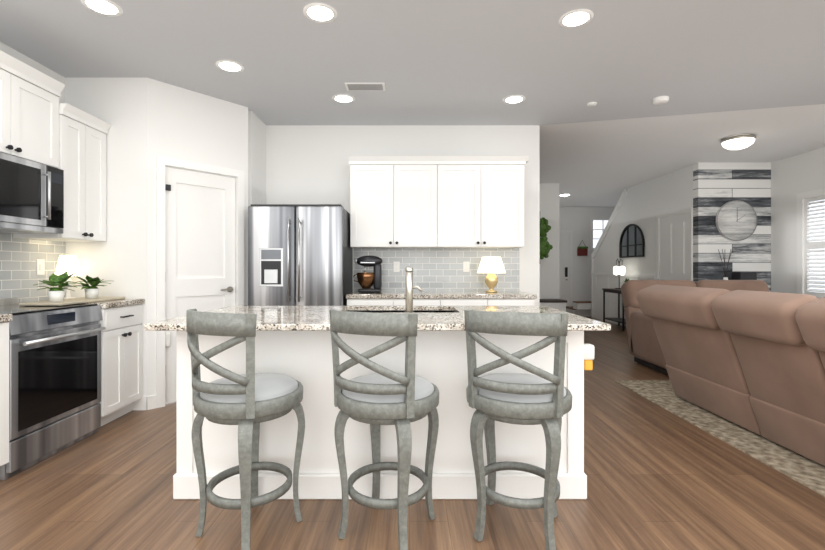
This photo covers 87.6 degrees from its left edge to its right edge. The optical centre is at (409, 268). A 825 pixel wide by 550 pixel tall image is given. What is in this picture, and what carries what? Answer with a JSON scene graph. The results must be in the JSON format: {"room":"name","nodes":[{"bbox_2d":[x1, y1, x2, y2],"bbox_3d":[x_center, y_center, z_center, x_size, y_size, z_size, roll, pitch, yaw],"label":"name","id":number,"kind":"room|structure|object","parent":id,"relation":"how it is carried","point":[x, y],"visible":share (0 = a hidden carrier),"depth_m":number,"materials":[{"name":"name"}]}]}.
{"room":"kitchen","nodes":[
{"label":"kitchen","id":0,"kind":"room"},
{"bbox_2d":[0,42,64,102],"bbox_3d":[-2.925,-0.205,0.780,0.150,2.750,5.560,0,0,0],"label":"crown molding","id":1,"kind":"structure","parent":0,"point":[12,52],"depth_m":3.28,"materials":[{"name":"white paint"}]},
{"bbox_2d":[0,62,63,168],"bbox_3d":[-2.678,-0.988,2.709,0.337,0.545,0.750,0,0,0],"label":"upper cabinet","id":2,"kind":"object","parent":1,"relation":"attached to","point":[40,123],"depth_m":2.85,"materials":[{"name":"white wood"}]},
{"bbox_2d":[0,152,63,233],"bbox_3d":[-2.639,-0.477,2.730,0.416,0.455,0.706,0,0,0],"label":"microwave","id":3,"kind":"object","parent":2,"relation":"attached to","point":[31,197],"visible":0.98,"depth_m":2.81,"materials":[{"name":"metal"}]},
{"bbox_2d":[0,232,64,302],"bbox_3d":[-2.847,0.000,2.527,0.006,0.500,2.055,0,0,0],"label":"tile","id":4,"kind":"structure","parent":1,"relation":"attached to","point":[20,278],"depth_m":3.19,"materials":[{"name":"grey tile"}]},
{"bbox_2d":[37,259,44,274],"bbox_3d":[-2.840,-0.010,3.315,0.008,0.120,0.070,0,0,0],"label":"light switch","id":5,"kind":"object","parent":4,"relation":"attached to","point":[40,266],"visible":1,"depth_m":3.31,"materials":[{"name":"white plastic"}]},
{"bbox_2d":[13,106,107,241],"bbox_3d":[-2.673,-0.680,3.321,0.347,0.921,0.463,0,0,0],"label":"upper cabinet","id":6,"kind":"object","parent":1,"relation":"attached to","point":[82,140],"depth_m":3.29,"materials":[{"name":"white wood"}]},
{"bbox_2d":[65,78,146,396],"bbox_3d":[-2.585,-0.205,3.630,0.830,2.750,0.140,0,0,0],"label":"wall","id":7,"kind":"structure","parent":0,"point":[117,259],"depth_m":3.56,"materials":[{"name":"white paint"}]},
{"bbox_2d":[147,78,247,395],"bbox_3d":[-1.920,-0.205,3.930,0.120,2.750,0.885,0,0,42],"label":"wall","id":8,"kind":"structure","parent":0,"point":[188,125],"depth_m":3.79,"materials":[{"name":"white paint"}]},
{"bbox_2d":[156,156,243,407],"bbox_3d":[-1.882,0.113,3.910,0.093,2.115,0.770,0,0,42],"label":"door","id":9,"kind":"structure","parent":8,"relation":"attached to","point":[195,240],"depth_m":3.86,"materials":[{"name":"white wood"}]},
{"bbox_2d":[248,111,265,205],"bbox_3d":[-1.640,-0.205,4.530,0.120,2.750,0.440,0,0,0],"label":"wall","id":10,"kind":"structure","parent":0,"point":[256,160],"depth_m":4.45,"materials":[{"name":"white paint"}]},
{"bbox_2d":[266,125,539,305],"bbox_3d":[-0.130,-0.305,4.820,3.140,2.950,0.140,0,0,0],"label":"wall","id":11,"kind":"structure","parent":0,"point":[307,164],"depth_m":4.75,"materials":[{"name":"white paint"}]},
{"bbox_2d":[349,160,443,247],"bbox_3d":[-0.129,-0.657,4.574,0.954,0.875,0.347,0,0,0],"label":"upper cabinet","id":12,"kind":"object","parent":11,"relation":"attached to","point":[436,201],"depth_m":4.41,"materials":[{"name":"white wood"}]},
{"bbox_2d":[354,248,518,290],"bbox_3d":[0.302,0.007,4.747,1.825,0.485,0.006,0,0,0],"label":"tile","id":13,"kind":"structure","parent":11,"relation":"attached to","point":[437,269],"depth_m":4.74,"materials":[{"name":"grey tile"}]},
{"bbox_2d":[393,262,399,271],"bbox_3d":[-0.140,-0.018,4.740,0.070,0.115,0.007,0,0,0],"label":"electrical outlet","id":14,"kind":"object","parent":13,"relation":"attached to","point":[396,266],"visible":1,"depth_m":4.74,"materials":[{"name":"white plastic"}]},
{"bbox_2d":[463,262,469,271],"bbox_3d":[0.630,-0.018,4.740,0.070,0.115,0.007,0,0,0],"label":"electrical outlet","id":15,"kind":"object","parent":13,"relation":"attached to","point":[466,266],"visible":1,"depth_m":4.74,"materials":[{"name":"white plastic"}]},
{"bbox_2d":[444,160,527,247],"bbox_3d":[0.704,-0.657,4.574,0.954,0.875,0.347,0,0,0],"label":"upper cabinet","id":16,"kind":"object","parent":11,"relation":"attached to","point":[484,199],"depth_m":4.41,"materials":[{"name":"white wood"}]},
{"bbox_2d":[0,316,824,549],"bbox_3d":[1.100,1.200,5.000,10.200,0.060,14.000,0,0,0],"label":"floor","id":17,"kind":"structure","parent":0,"point":[659,477],"depth_m":2.12,"materials":[{"name":"brown wood"}]},
{"bbox_2d":[0,323,8,465],"bbox_3d":[-2.524,0.730,1.935,0.646,0.880,0.870,0,0,0],"label":"base cabinet","id":18,"kind":"object","parent":17,"relation":"on","point":[4,327],"depth_m":2.34,"materials":[{"name":"white wood"}]},
{"bbox_2d":[0,315,11,322],"bbox_3d":[-2.516,0.270,1.936,0.661,0.040,0.872,0,0,0],"label":"countertop","id":19,"kind":"structure","parent":18,"relation":"on","point":[3,318],"depth_m":2.33,"materials":[{"name":"beige stone"}]},
{"bbox_2d":[0,298,105,479],"bbox_3d":[-2.498,0.690,2.730,0.699,0.960,0.710,0,0,0],"label":"range oven","id":20,"kind":"object","parent":17,"relation":"on","point":[54,379],"visible":0.9,"depth_m":2.65,"materials":[{"name":"metal"}]},
{"bbox_2d":[8,303,143,425],"bbox_3d":[-2.522,0.730,3.322,0.649,0.880,0.466,0,0,0],"label":"base cabinet","id":21,"kind":"object","parent":17,"relation":"on","point":[121,321],"depth_m":3.29,"materials":[{"name":"white wood"}]},
{"bbox_2d":[33,299,143,310],"bbox_3d":[-2.516,0.270,3.322,0.661,0.040,0.466,0,0,0],"label":"countertop","id":22,"kind":"structure","parent":21,"relation":"on","point":[121,302],"depth_m":3.25,"materials":[{"name":"beige stone"}]},
{"bbox_2d":[54,255,81,298],"bbox_3d":[-2.735,0.071,3.450,0.184,0.355,0.184,0,0,0],"label":"lamp","id":23,"kind":"object","parent":22,"relation":"on","point":[69,264],"visible":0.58,"depth_m":3.40,"materials":[{"name":"white fabric"}]},
{"bbox_2d":[19,271,124,305],"bbox_3d":[-2.457,0.134,3.190,0.286,0.230,0.660,0,0,0],"label":"potted plant","id":24,"kind":"object","parent":22,"relation":"on","point":[56,295],"visible":1,"depth_m":3.03,"materials":[{"name":"green plant"}]},
{"bbox_2d":[186,309,304,549],"bbox_3d":[-0.727,0.672,1.929,0.497,0.994,0.494,0,0,0],"label":"stool","id":25,"kind":"object","parent":17,"relation":"on","point":[249,401],"visible":1,"depth_m":1.76,"materials":[{"name":"grey wood"}]},
{"bbox_2d":[248,204,352,305],"bbox_3d":[-1.070,0.278,4.357,0.890,1.761,0.777,0,0,0],"label":"fridge","id":26,"kind":"object","parent":17,"relation":"on","point":[300,254],"visible":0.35,"depth_m":4.03,"materials":[{"name":"grey metal"}]},
{"bbox_2d":[329,309,438,549],"bbox_3d":[-0.107,0.672,1.927,0.489,0.994,0.490,0,0,0],"label":"stool","id":27,"kind":"object","parent":17,"relation":"on","point":[386,396],"visible":1,"depth_m":1.75,"materials":[{"name":"grey wood"}]},
{"bbox_2d":[168,330,603,498],"bbox_3d":[-0.113,0.730,2.566,2.166,0.880,0.788,0,0,0],"label":"kitchen island","id":28,"kind":"object","parent":17,"relation":"on","point":[295,342],"depth_m":2.20,"materials":[{"name":"white wood"}]},
{"bbox_2d":[144,310,610,329],"bbox_3d":[-0.148,0.275,2.270,2.174,0.030,0.540,0,0,0],"label":"island countertop","id":29,"kind":"structure","parent":28,"relation":"on","point":[266,319],"depth_m":2.15,"materials":[{"name":"beige stone"}]},
{"bbox_2d":[404,267,422,313],"bbox_3d":[0.025,0.124,2.507,0.110,0.270,0.235,0,0,0],"label":"faucet","id":30,"kind":"object","parent":29,"relation":"on","point":[409,287],"visible":0.88,"depth_m":2.40,"materials":[{"name":"silver metal"}]},
{"bbox_2d":[347,299,449,305],"bbox_3d":[-0.120,0.730,4.433,0.961,0.880,0.630,0,0,0],"label":"base cabinet","id":31,"kind":"object","parent":17,"relation":"on","point":[350,302],"depth_m":4.12,"materials":[{"name":"white wood"}]},
{"bbox_2d":[346,291,536,298],"bbox_3d":[0.307,0.270,4.423,1.824,0.040,0.648,0,0,0],"label":"countertop","id":32,"kind":"structure","parent":31,"relation":"on","point":[384,294],"depth_m":4.10,"materials":[{"name":"beige stone"}]},
{"bbox_2d":[353,255,382,292],"bbox_3d":[-0.428,0.057,4.460,0.306,0.384,0.200,0,0,0],"label":"coffee maker","id":33,"kind":"object","parent":32,"relation":"on","point":[366,281],"visible":1,"depth_m":4.41,"materials":[{"name":"grey plastic"}]},
{"bbox_2d":[477,257,505,292],"bbox_3d":[0.860,0.064,4.500,0.300,0.370,0.300,0,0,0],"label":"lamp","id":34,"kind":"object","parent":32,"relation":"on","point":[491,266],"visible":1,"depth_m":4.42,"materials":[{"name":"white fabric"}]},
{"bbox_2d":[450,299,533,305],"bbox_3d":[0.720,0.730,4.433,0.960,0.880,0.630,0,0,0],"label":"base cabinet","id":35,"kind":"object","parent":17,"relation":"on","point":[453,302],"depth_m":4.12,"materials":[{"name":"white wood"}]},
{"bbox_2d":[464,309,571,549],"bbox_3d":[0.480,0.672,1.929,0.482,0.994,0.489,0,0,0],"label":"stool","id":36,"kind":"object","parent":17,"relation":"on","point":[543,398],"visible":1,"depth_m":1.75,"materials":[{"name":"grey wood"}]},
{"bbox_2d":[540,299,566,311],"bbox_3d":[2.350,0.870,7.870,0.940,0.600,0.420,0,0,0],"label":"bench","id":37,"kind":"object","parent":17,"relation":"on","point":[559,304],"visible":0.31,"depth_m":7.68,"materials":[{"name":"white wood"}]},
{"bbox_2d":[566,301,590,315],"bbox_3d":[4.800,-0.033,9.295,1.580,2.405,3.790,0,0,0],"label":"stairs","id":38,"kind":"structure","parent":17,"relation":"on","point":[581,308],"depth_m":10.52,"materials":[{"name":"white wood"}]},
{"bbox_2d":[602,288,625,330],"bbox_3d":[4.150,0.790,8.425,0.360,0.760,0.850,0,0,0],"label":"console table","id":39,"kind":"object","parent":17,"relation":"on","point":[619,320],"visible":0.54,"depth_m":8.64,"materials":[{"name":"brown wood"}]},
{"bbox_2d":[613,258,624,288],"bbox_3d":[4.150,0.107,8.500,0.140,0.604,0.347,0,0,0],"label":"light","id":40,"kind":"object","parent":39,"relation":"on","point":[619,270],"visible":0.94,"depth_m":8.49,"materials":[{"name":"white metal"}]},
{"bbox_2d":[621,280,769,375],"bbox_3d":[3.650,0.652,5.060,1.800,1.012,1.200,0,0,0],"label":"loveseat","id":41,"kind":"object","parent":17,"relation":"on","point":[645,349],"visible":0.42,"depth_m":5.36,"materials":[{"name":"brown leather"}]},
{"bbox_2d":[615,380,824,496],"bbox_3d":[3.665,1.165,2.675,3.070,0.010,3.550,0,0,0],"label":"rug","id":42,"kind":"object","parent":17,"relation":"on","point":[804,471],"visible":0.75,"depth_m":2.97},
{"bbox_2d":[636,285,824,465],"bbox_3d":[2.701,0.650,2.615,1.359,1.016,2.530,0,0,0],"label":"sofa","id":43,"kind":"object","parent":42,"relation":"on","point":[753,361],"visible":1,"depth_m":2.77,"materials":[{"name":"brown leather"}]},
{"bbox_3d":[4.925,0.780,6.259,0.950,0.780,0.442,0,0,0],"label":"media console","id":44,"kind":"object","parent":17,"relation":"on","visible":0},
{"bbox_2d":[718,249,756,279],"bbox_3d":[4.891,0.054,6.290,0.719,0.670,0.180,0,0,0],"label":"vase","id":45,"kind":"object","parent":44,"relation":"on","point":[744,275],"visible":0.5,"depth_m":6.22,"materials":[{"name":"black plastic"}]},
{"bbox_2d":[0,0,824,206],"bbox_3d":[1.285,-1.705,7.100,8.970,0.250,9.800,0,0,0],"label":"ceiling","id":46,"kind":"structure","parent":0,"point":[451,62],"depth_m":3.35,"materials":[{"name":"grey paint"}]},
{"bbox_2d":[81,0,122,16],"bbox_3d":[-1.850,-1.577,2.590,0.208,0.005,0.208,0,0,0],"label":"recessed light","id":47,"kind":"object","parent":46,"relation":"in","point":[106,7],"visible":1,"depth_m":2.60,"materials":[{"name":"white"}]},
{"bbox_2d":[216,60,243,72],"bbox_3d":[-1.400,-1.577,3.360,0.208,0.005,0.208,0,0,0],"label":"recessed light","id":48,"kind":"object","parent":46,"relation":"in","point":[230,66],"visible":1,"depth_m":3.35,"materials":[{"name":"white plastic"}]},
{"bbox_2d":[303,3,336,22],"bbox_3d":[-0.550,-1.577,2.660,0.208,0.005,0.208,0,0,0],"label":"recessed light","id":49,"kind":"object","parent":46,"relation":"in","point":[322,12],"visible":1,"depth_m":2.65,"materials":[{"name":"white plastic"}]},
{"bbox_2d":[332,94,354,102],"bbox_3d":[-0.610,-1.577,4.000,0.208,0.005,0.208,0,0,0],"label":"recessed light","id":50,"kind":"object","parent":46,"relation":"in","point":[343,98],"visible":1,"depth_m":3.99,"materials":[{"name":"white plastic"}]},
{"bbox_2d":[345,83,384,90],"bbox_3d":[-0.380,-1.574,3.730,0.340,0.010,0.150,0,0,0],"label":"ceiling vent","id":51,"kind":"object","parent":46,"relation":"in","point":[365,86],"visible":1,"depth_m":3.72,"materials":[{"name":"white metal"}]},
{"bbox_2d":[503,95,525,103],"bbox_3d":[0.980,-1.577,4.020,0.208,0.005,0.208,0,0,0],"label":"recessed light","id":52,"kind":"object","parent":46,"relation":"in","point":[513,99],"visible":1,"depth_m":4.01,"materials":[{"name":"white plastic"}]},
{"bbox_2d":[559,9,593,27],"bbox_3d":[1.055,-1.577,2.720,0.208,0.005,0.208,0,0,0],"label":"recessed light","id":53,"kind":"object","parent":46,"relation":"in","point":[573,18],"visible":1,"depth_m":2.71,"materials":[{"name":"white plastic"}]},
{"bbox_2d":[587,102,596,106],"bbox_3d":[1.750,-1.572,4.120,0.090,0.014,0.090,0,0,0],"label":"smoke detector","id":54,"kind":"object","parent":46,"relation":"attached to","point":[590,104],"visible":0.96,"depth_m":4.11,"materials":[{"name":"white plastic"}]},
{"bbox_2d":[652,96,668,104],"bbox_3d":[2.340,-1.560,4.000,0.136,0.039,0.136,0,0,0],"label":"smoke detector","id":55,"kind":"object","parent":46,"relation":"attached to","point":[660,100],"visible":1,"depth_m":3.97,"materials":[{"name":"white plastic"}]},
{"bbox_2d":[721,134,755,149],"bbox_3d":[4.030,-1.530,5.270,0.350,0.139,0.350,0,0,0],"label":"flush ceiling light","id":56,"kind":"object","parent":46,"relation":"attached to","point":[737,142],"visible":1,"depth_m":5.17,"materials":[{"name":"silver metal"}]},
{"bbox_2d":[540,183,558,298],"bbox_3d":[1.615,-0.215,8.160,2.430,2.770,0.120,0,0,0],"label":"wall","id":57,"kind":"structure","parent":0,"point":[549,265],"depth_m":8.10,"materials":[{"name":"white paint"}]},
{"bbox_2d":[540,217,552,259],"bbox_3d":[2.401,-0.667,7.934,0.446,1.174,0.433,0,0,0],"label":"topiary","id":58,"kind":"object","parent":57,"relation":"attached to","point":[546,247],"visible":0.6,"depth_m":7.78,"materials":[{"name":"green plant"}]},
{"bbox_2d":[559,207,614,300],"bbox_3d":[4.000,-0.215,11.260,6.000,2.770,0.120,0,0,0],"label":"wall","id":59,"kind":"structure","parent":0,"point":[576,220],"depth_m":11.20,"materials":[{"name":"white paint"}]},
{"bbox_2d":[559,230,572,305],"bbox_3d":[3.710,0.090,11.165,1.080,2.160,0.070,0,0,0],"label":"door","id":60,"kind":"structure","parent":59,"relation":"attached to","point":[565,264],"depth_m":11.19,"materials":[{"name":"white wood"}]},
{"bbox_2d":[577,240,587,255],"bbox_3d":[4.498,-0.533,11.154,0.266,0.406,0.086,0,0,0],"label":"wall planter","id":61,"kind":"object","parent":59,"relation":"attached to","point":[582,251],"visible":1,"depth_m":11.15,"materials":[{"name":"red wood"}]},
{"bbox_2d":[590,218,609,250],"bbox_3d":[5.040,-0.890,11.187,0.660,0.860,0.024,0,0,0],"label":"window","id":62,"kind":"structure","parent":59,"relation":"in","point":[597,226],"depth_m":11.19,"materials":[{"name":"white glass"}]},
{"bbox_2d":[593,165,692,274],"bbox_3d":[4.430,-0.215,8.410,0.120,2.770,3.580,0,0,0],"label":"wall","id":63,"kind":"structure","parent":0,"point":[644,204],"depth_m":7.92,"materials":[{"name":"white paint"}]},
{"bbox_2d":[591,189,655,325],"bbox_3d":[4.360,-0.218,8.430,0.040,2.776,3.620,0,0,0],"label":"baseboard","id":64,"kind":"structure","parent":63,"relation":"attached to","point":[599,281],"depth_m":9.40,"materials":[{"name":"white"}]},
{"bbox_2d":[619,224,644,257],"bbox_3d":[4.349,-0.542,8.420,0.033,0.655,0.910,0,0,0],"label":"arched mirror","id":65,"kind":"object","parent":63,"relation":"attached to","point":[632,242],"visible":1,"depth_m":8.38,"materials":[{"name":"grey mirror"}]},
{"bbox_2d":[656,207,692,280],"bbox_3d":[4.320,0.115,7.100,0.100,2.110,0.940,0,0,0],"label":"door","id":66,"kind":"structure","parent":63,"relation":"attached to","point":[674,245],"depth_m":7.04,"materials":[{"name":"white wood"}]},
{"bbox_2d":[693,163,770,291],"bbox_3d":[4.995,-0.215,6.560,1.250,2.770,0.120,0,0,0],"label":"wall","id":67,"kind":"structure","parent":0,"point":[716,186],"depth_m":6.50,"materials":[{"name":"grey wood"}]},
{"bbox_2d":[715,200,756,240],"bbox_3d":[4.930,-0.720,6.479,0.610,0.610,0.037,0,0,0],"label":"round clock","id":68,"kind":"object","parent":67,"relation":"attached to","point":[735,220],"visible":0.98,"depth_m":6.47,"materials":[{"name":"grey wood"}]},
{"bbox_2d":[771,147,824,293],"bbox_3d":[5.545,-0.215,2.350,0.150,2.770,8.700,0,0,0],"label":"wall","id":69,"kind":"structure","parent":0,"point":[792,177],"depth_m":6.20,"materials":[{"name":"white paint"}]},
{"bbox_2d":[797,188,824,298],"bbox_3d":[5.497,-0.295,5.520,0.125,1.510,1.100,0,0,0],"label":"window shutters","id":70,"kind":"object","parent":69,"relation":"attached to","point":[815,243],"visible":0.83,"depth_m":5.87,"materials":[{"name":"white wood"}]}
]}

